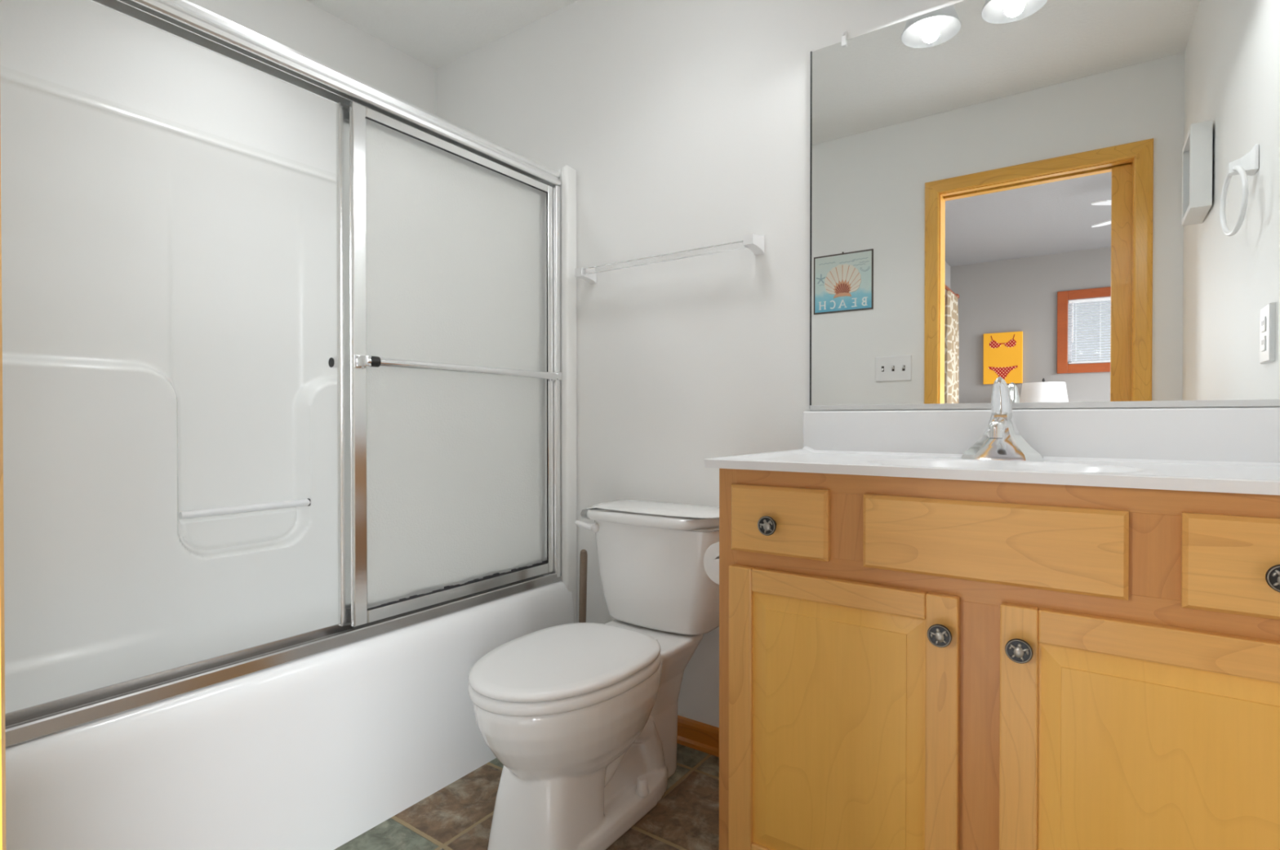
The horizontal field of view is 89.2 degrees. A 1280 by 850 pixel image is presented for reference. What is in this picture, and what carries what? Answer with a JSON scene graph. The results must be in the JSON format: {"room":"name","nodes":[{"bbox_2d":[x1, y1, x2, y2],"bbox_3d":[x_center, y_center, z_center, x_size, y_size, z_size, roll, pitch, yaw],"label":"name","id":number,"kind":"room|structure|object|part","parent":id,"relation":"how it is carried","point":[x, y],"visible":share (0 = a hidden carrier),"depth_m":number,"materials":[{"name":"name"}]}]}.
{"room":"bathroom","nodes":[
{"label":"bathroom","id":0,"kind":"room"},
{"bbox_2d":[0,0,435,173],"bbox_3d":[-1.380,-0.239,2.003,0.100,2.440,1.735,0,1,35],"label":"wall","id":1,"kind":"structure","parent":0,"point":[87,46],"depth_m":2.01,"materials":[{"name":"white paint"}]},
{"bbox_2d":[306,0,577,69],"bbox_3d":[-0.266,-1.493,1.275,2.750,0.080,1.835,0,1,35],"label":"ceiling","id":2,"kind":"structure","parent":0,"point":[436,33],"depth_m":2.35,"materials":[{"name":"white paint"}]},
{"bbox_2d":[333,742,719,849],"bbox_3d":[-0.266,1.012,1.295,2.750,0.050,1.835,0,1,35],"label":"floor","id":3,"kind":"structure","parent":0,"point":[459,815],"depth_m":1.62,"materials":[{"name":"tile"}]},
{"bbox_2d":[0,65,577,849],"bbox_3d":[-0.982,0.051,1.797,0.789,1.862,1.616,0,1,35],"label":"bathtub","id":4,"kind":"object","parent":3,"relation":"on","point":[169,288],"visible":0.59,"depth_m":1.75,"materials":[{"name":"white plastic"}]},
{"bbox_2d":[4,0,561,747],"bbox_3d":[-0.728,-0.164,1.621,0.138,1.401,1.497,0,1,35],"label":"sliding shower door","id":5,"kind":"structure","parent":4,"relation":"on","point":[446,362],"depth_m":1.78,"materials":[{"name":"glass"}]},
{"bbox_3d":[-0.728,-0.835,1.615,0.073,0.058,1.497,0,1,35],"label":"header rail","id":6,"kind":"part","parent":5,"relation":"part of","materials":[{"name":"silver metal"}]},
{"bbox_3d":[-0.539,-0.151,1.921,0.016,1.305,0.740,0,1,35],"label":"sliding door","id":7,"kind":"part","parent":5,"relation":"part of","materials":[{"name":"silver metal"}]},
{"bbox_3d":[-0.508,-0.151,1.909,0.016,1.305,0.725,0,1,35],"label":"sliding door","id":8,"kind":"part","parent":5,"relation":"part of","materials":[{"name":"white glass"}]},
{"bbox_3d":[-0.505,-0.156,1.914,0.006,1.251,0.670,0,1,35],"label":"glass pane","id":9,"kind":"part","parent":5,"relation":"part of","materials":[{"name":"white"}]},
{"bbox_2d":[5,579,574,849],"bbox_3d":[-0.969,0.759,1.797,0.760,0.446,1.565,0,1,35],"label":"tub basin","id":10,"kind":"object","parent":4,"relation":"in","point":[318,751],"depth_m":1.52,"materials":[{"name":"white plastic"}]},
{"bbox_2d":[578,549,587,622],"bbox_3d":[-0.192,0.692,2.122,0.110,0.571,0.110,0,1,35],"label":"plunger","id":11,"kind":"object","parent":3,"relation":"on","point":[583,556],"visible":0.2,"depth_m":2.11,"materials":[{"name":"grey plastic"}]},
{"bbox_2d":[468,499,719,849],"bbox_3d":[-0.103,0.611,1.683,0.470,0.744,0.787,0,1,35],"label":"toilet","id":12,"kind":"object","parent":3,"relation":"on","point":[580,719],"visible":1,"depth_m":1.55,"materials":[{"name":"white ceramic"}]},
{"bbox_3d":[-0.182,0.586,1.560,0.372,0.028,0.495,0,1,35],"label":"seat","id":13,"kind":"part","parent":12,"relation":"part of","materials":[{"name":"white plastic"}]},
{"bbox_3d":[-0.182,0.559,1.560,0.372,0.022,0.495,0,1,35],"label":"seat lid","id":14,"kind":"part","parent":12,"relation":"part of","materials":[{"name":"white plastic"}]},
{"bbox_3d":[-0.159,0.304,1.943,0.081,0.033,0.030,0,1,26],"label":"flush lever","id":15,"kind":"part","parent":12,"relation":"part of","materials":[{"name":"white plastic"}]},
{"bbox_3d":[-0.117,0.785,1.654,0.355,0.398,0.703,0,1,35],"label":"bowl","id":16,"kind":"part","parent":12,"relation":"part of","materials":[{"name":"white ceramic"}]},
{"bbox_3d":[0.061,0.260,1.905,0.458,0.046,0.230,0,1,35],"label":"tank lid","id":17,"kind":"part","parent":12,"relation":"part of","materials":[{"name":"white ceramic"}]},
{"bbox_3d":[0.063,0.431,1.908,0.422,0.298,0.202,0,1,35],"label":"tank","id":18,"kind":"part","parent":12,"relation":"part of","materials":[{"name":"white ceramic"}]},
{"bbox_2d":[719,468,1279,849],"bbox_3d":[0.684,0.538,1.268,0.933,0.898,0.578,0,1,35],"label":"vanity cabinet","id":19,"kind":"object","parent":3,"relation":"on","point":[905,663],"visible":1,"depth_m":1.04,"materials":[{"name":"brown wood"}]},
{"bbox_2d":[711,558,719,571],"bbox_3d":[0.234,0.316,1.508,0.080,0.042,0.134,0,1,35],"label":"toilet paper holder","id":20,"kind":"object","parent":19,"relation":"attached to","point":[715,563],"visible":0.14,"depth_m":1.47,"materials":[{"name":"white plastic"}]},
{"bbox_2d":[703,542,719,584],"bbox_3d":[0.216,0.317,1.521,0.099,0.099,0.100,0,1,35],"label":"toilet paper roll","id":21,"kind":"object","parent":20,"relation":"hanging from","point":[712,553],"visible":0.27,"depth_m":1.50,"materials":[{"name":"white paper"}]},
{"bbox_3d":[0.245,0.191,1.236,0.037,0.037,0.027,0,1,35],"label":"knob","id":22,"kind":"part","parent":19,"relation":"part of","materials":[{"name":"black metal"}]},
{"bbox_3d":[0.265,0.185,1.250,0.198,0.131,0.019,0,1,35],"label":"drawer","id":23,"kind":"part","parent":19,"relation":"part of","materials":[{"name":"brown wood"}]},
{"bbox_3d":[0.354,0.576,1.191,0.326,0.505,0.016,0,1,35],"label":"raised panel","id":24,"kind":"part","parent":19,"relation":"part of","materials":[{"name":"brown wood"}]},
{"bbox_3d":[0.354,0.578,1.191,0.418,0.592,0.019,0,1,35],"label":"door","id":25,"kind":"part","parent":19,"relation":"part of","materials":[{"name":"brown wood"}]},
{"bbox_3d":[0.492,0.343,1.064,0.037,0.037,0.027,0,1,35],"label":"knob","id":26,"kind":"part","parent":19,"relation":"part of","materials":[{"name":"black metal"}]},
{"bbox_2d":[704,407,1279,495],"bbox_3d":[0.683,0.084,1.279,0.956,0.236,0.560,0,1,35],"label":"countertop","id":27,"kind":"structure","parent":19,"relation":"on","point":[1212,450],"depth_m":1.34,"materials":[{"name":"white stone"}]},
{"bbox_2d":[961,377,1044,461],"bbox_3d":[0.770,-0.012,1.391,0.157,0.182,0.148,0,1,35],"label":"faucet","id":28,"kind":"object","parent":27,"relation":"on","point":[1002,439],"visible":1,"depth_m":1.40,"materials":[{"name":"silver metal"}]},
{"bbox_3d":[0.761,0.005,1.378,0.034,0.045,0.116,0,1,35],"label":"spout","id":29,"kind":"part","parent":28,"relation":"part of","materials":[{"name":"silver metal"}]},
{"bbox_3d":[0.786,-0.063,1.414,0.041,0.080,0.065,0,1,35],"label":"handle","id":30,"kind":"part","parent":28,"relation":"part of","materials":[{"name":"silver metal"}]},
{"bbox_3d":[0.553,0.189,1.049,0.378,0.129,0.019,0,1,35],"label":"false drawer","id":31,"kind":"part","parent":19,"relation":"part of","materials":[{"name":"brown wood"}]},
{"bbox_3d":[0.584,0.345,1.000,0.037,0.037,0.027,0,1,35],"label":"knob","id":32,"kind":"part","parent":19,"relation":"part of","materials":[{"name":"black metal"}]},
{"bbox_3d":[0.746,0.581,0.917,0.420,0.592,0.019,0,1,35],"label":"door","id":33,"kind":"part","parent":19,"relation":"part of","materials":[{"name":"brown wood"}]},
{"bbox_3d":[0.746,0.581,0.916,0.324,0.498,0.016,0,1,35],"label":"raised panel","id":34,"kind":"part","parent":19,"relation":"part of","materials":[{"name":"brown wood"}]},
{"bbox_3d":[0.837,0.189,0.850,0.198,0.132,0.019,0,1,35],"label":"drawer","id":35,"kind":"part","parent":19,"relation":"part of","materials":[{"name":"brown wood"}]},
{"bbox_3d":[0.824,0.195,0.831,0.037,0.037,0.027,0,1,35],"label":"knob","id":36,"kind":"part","parent":19,"relation":"part of","materials":[{"name":"black metal"}]},
{"bbox_2d":[435,0,1248,727],"bbox_3d":[0.231,-0.239,1.996,2.750,2.440,0.100,0,1,35],"label":"wall","id":37,"kind":"structure","parent":0,"point":[682,125],"depth_m":2.01,"materials":[{"name":"white paint"}]},
{"bbox_2d":[574,233,764,284],"bbox_3d":[0.070,-0.508,1.998,0.642,0.064,0.077,0,1,35],"label":"towel bar","id":38,"kind":"object","parent":37,"relation":"attached to","point":[756,243],"visible":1,"depth_m":1.93,"materials":[{"name":"white plastic"}]},
{"bbox_3d":[0.055,-0.505,1.978,0.592,0.018,0.018,0,1,35],"label":"rod","id":39,"kind":"part","parent":38,"relation":"part of","materials":[{"name":"white plastic"}]},
{"bbox_2d":[677,715,719,756],"bbox_3d":[0.124,0.942,2.007,0.823,0.077,0.020,0,1,35],"label":"baseboard","id":40,"kind":"structure","parent":37,"relation":"attached to","point":[696,735],"depth_m":1.97,"materials":[{"name":"brown wood"}]},
{"bbox_2d":[803,407,1279,462],"bbox_3d":[0.838,0.022,1.499,0.954,0.114,0.020,0,1,35],"label":"backsplash","id":41,"kind":"structure","parent":37,"relation":"attached to","point":[1251,434],"depth_m":1.40,"materials":[{"name":"white stone"}]},
{"bbox_2d":[809,0,1279,411],"bbox_3d":[0.850,-0.534,1.491,0.948,0.998,0.012,0,1,35],"label":"wall mirror","id":42,"kind":"object","parent":37,"relation":"attached to","point":[1074,204],"visible":0.94,"depth_m":1.45,"materials":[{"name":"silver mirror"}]},
{"bbox_3d":[-0.759,-0.228,0.579,2.750,2.440,0.113,0,1,35],"label":"wall","id":43,"kind":"structure","parent":0,"visible":0},
{"bbox_2d":[0,116,6,849],"bbox_3d":[-0.133,-0.066,0.223,0.854,2.123,0.019,0,1,35],"label":"trim","id":44,"kind":"structure","parent":43,"relation":"attached to","point":[2,735],"depth_m":0.44,"materials":[{"name":"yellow wood"}]}
]}

